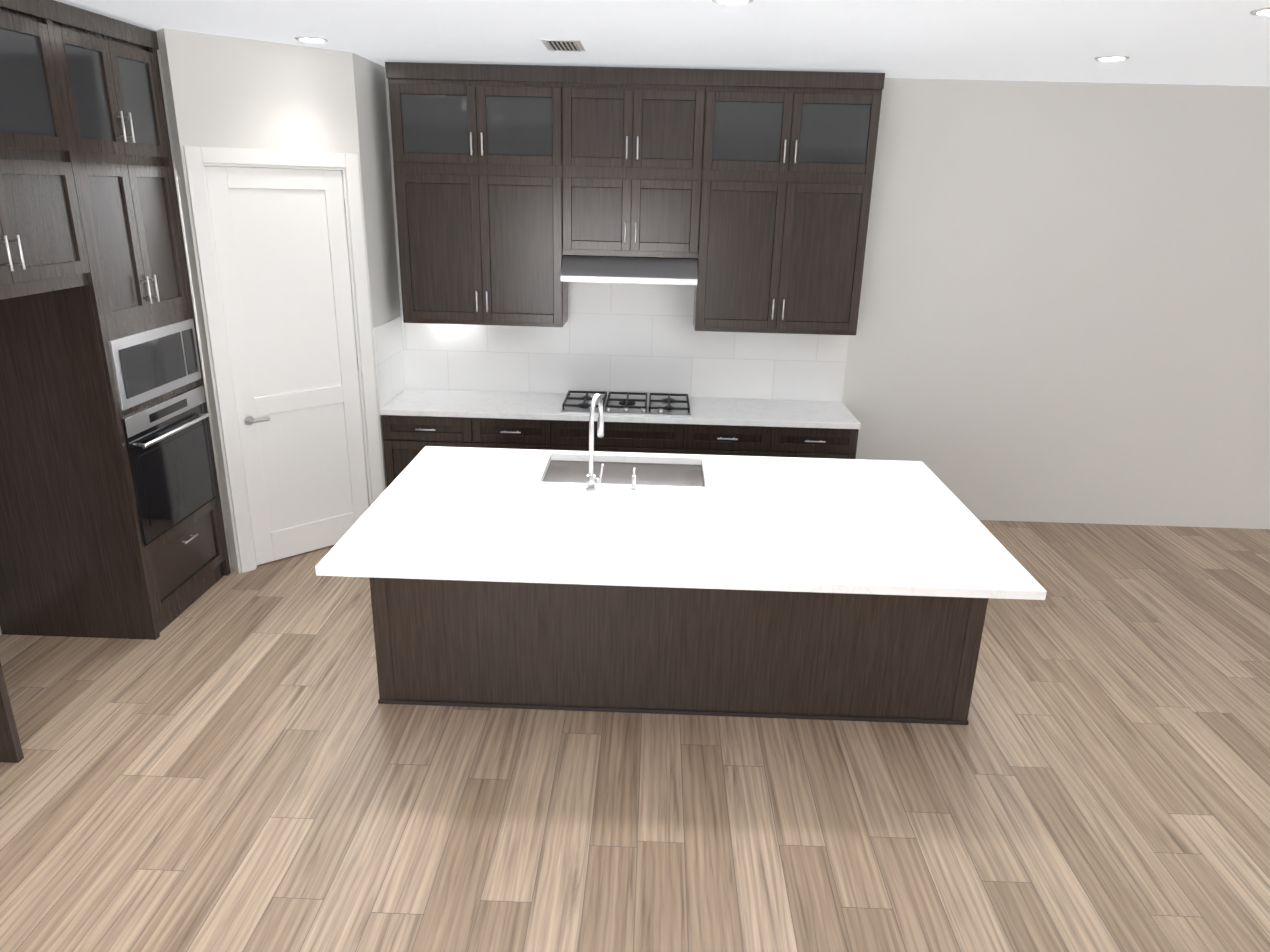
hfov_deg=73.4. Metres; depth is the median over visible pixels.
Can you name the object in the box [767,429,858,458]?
base cabinet
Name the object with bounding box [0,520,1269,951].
floor
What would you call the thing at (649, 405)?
cooktop
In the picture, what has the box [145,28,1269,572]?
wall
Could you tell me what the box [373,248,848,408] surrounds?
backsplash
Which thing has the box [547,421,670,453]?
base cabinet
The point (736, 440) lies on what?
base cabinet
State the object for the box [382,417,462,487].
base cabinet
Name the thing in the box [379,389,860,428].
countertop
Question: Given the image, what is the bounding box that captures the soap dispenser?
[630,467,637,489]
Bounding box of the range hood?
[560,255,697,284]
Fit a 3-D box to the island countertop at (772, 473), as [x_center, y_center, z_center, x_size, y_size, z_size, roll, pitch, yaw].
[0.212,-0.022,4.771,2.940,0.040,0.580,2,19,1]
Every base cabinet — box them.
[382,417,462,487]
[459,417,546,449]
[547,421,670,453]
[671,425,770,455]
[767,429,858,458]
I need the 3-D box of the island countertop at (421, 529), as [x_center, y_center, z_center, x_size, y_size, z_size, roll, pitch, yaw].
[0.188,0.252,3.961,2.940,0.040,1.130,2,19,1]
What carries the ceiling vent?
in the ceiling
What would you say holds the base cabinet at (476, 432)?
on the floor
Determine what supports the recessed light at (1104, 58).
in the ceiling
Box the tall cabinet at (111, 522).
[0,0,230,639]
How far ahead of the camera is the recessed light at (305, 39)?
4.67 m
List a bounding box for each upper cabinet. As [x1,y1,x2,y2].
[0,0,95,303]
[385,62,567,326]
[565,66,708,261]
[693,69,884,334]
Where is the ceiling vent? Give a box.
[540,39,585,51]
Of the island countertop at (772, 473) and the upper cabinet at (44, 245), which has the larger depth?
the island countertop at (772, 473)
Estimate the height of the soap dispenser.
0.101 m
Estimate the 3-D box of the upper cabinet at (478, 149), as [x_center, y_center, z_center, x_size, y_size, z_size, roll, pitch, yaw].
[-1.040,-1.889,5.837,1.120,1.655,0.350,2,19,1]
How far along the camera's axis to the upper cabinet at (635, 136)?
5.57 m
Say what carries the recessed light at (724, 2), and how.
in the ceiling
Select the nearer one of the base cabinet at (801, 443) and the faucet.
the faucet
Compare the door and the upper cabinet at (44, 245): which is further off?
the door
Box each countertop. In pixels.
[315,478,1046,599]
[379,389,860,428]
[397,446,950,493]
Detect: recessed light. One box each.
[295,37,327,42]
[712,0,753,4]
[1095,56,1129,60]
[1250,7,1269,15]
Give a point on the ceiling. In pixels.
(1205, 42)
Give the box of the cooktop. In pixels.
[561,390,690,416]
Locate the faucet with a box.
[585,394,603,490]
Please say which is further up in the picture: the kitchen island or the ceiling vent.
the ceiling vent
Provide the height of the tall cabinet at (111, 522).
3.120 m
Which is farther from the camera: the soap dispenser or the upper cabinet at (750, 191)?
the upper cabinet at (750, 191)
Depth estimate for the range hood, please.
5.70 m
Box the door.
[183,146,382,572]
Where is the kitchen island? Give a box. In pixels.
[369,458,987,724]
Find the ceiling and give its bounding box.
[55,0,1269,85]
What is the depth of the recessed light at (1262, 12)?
3.43 m

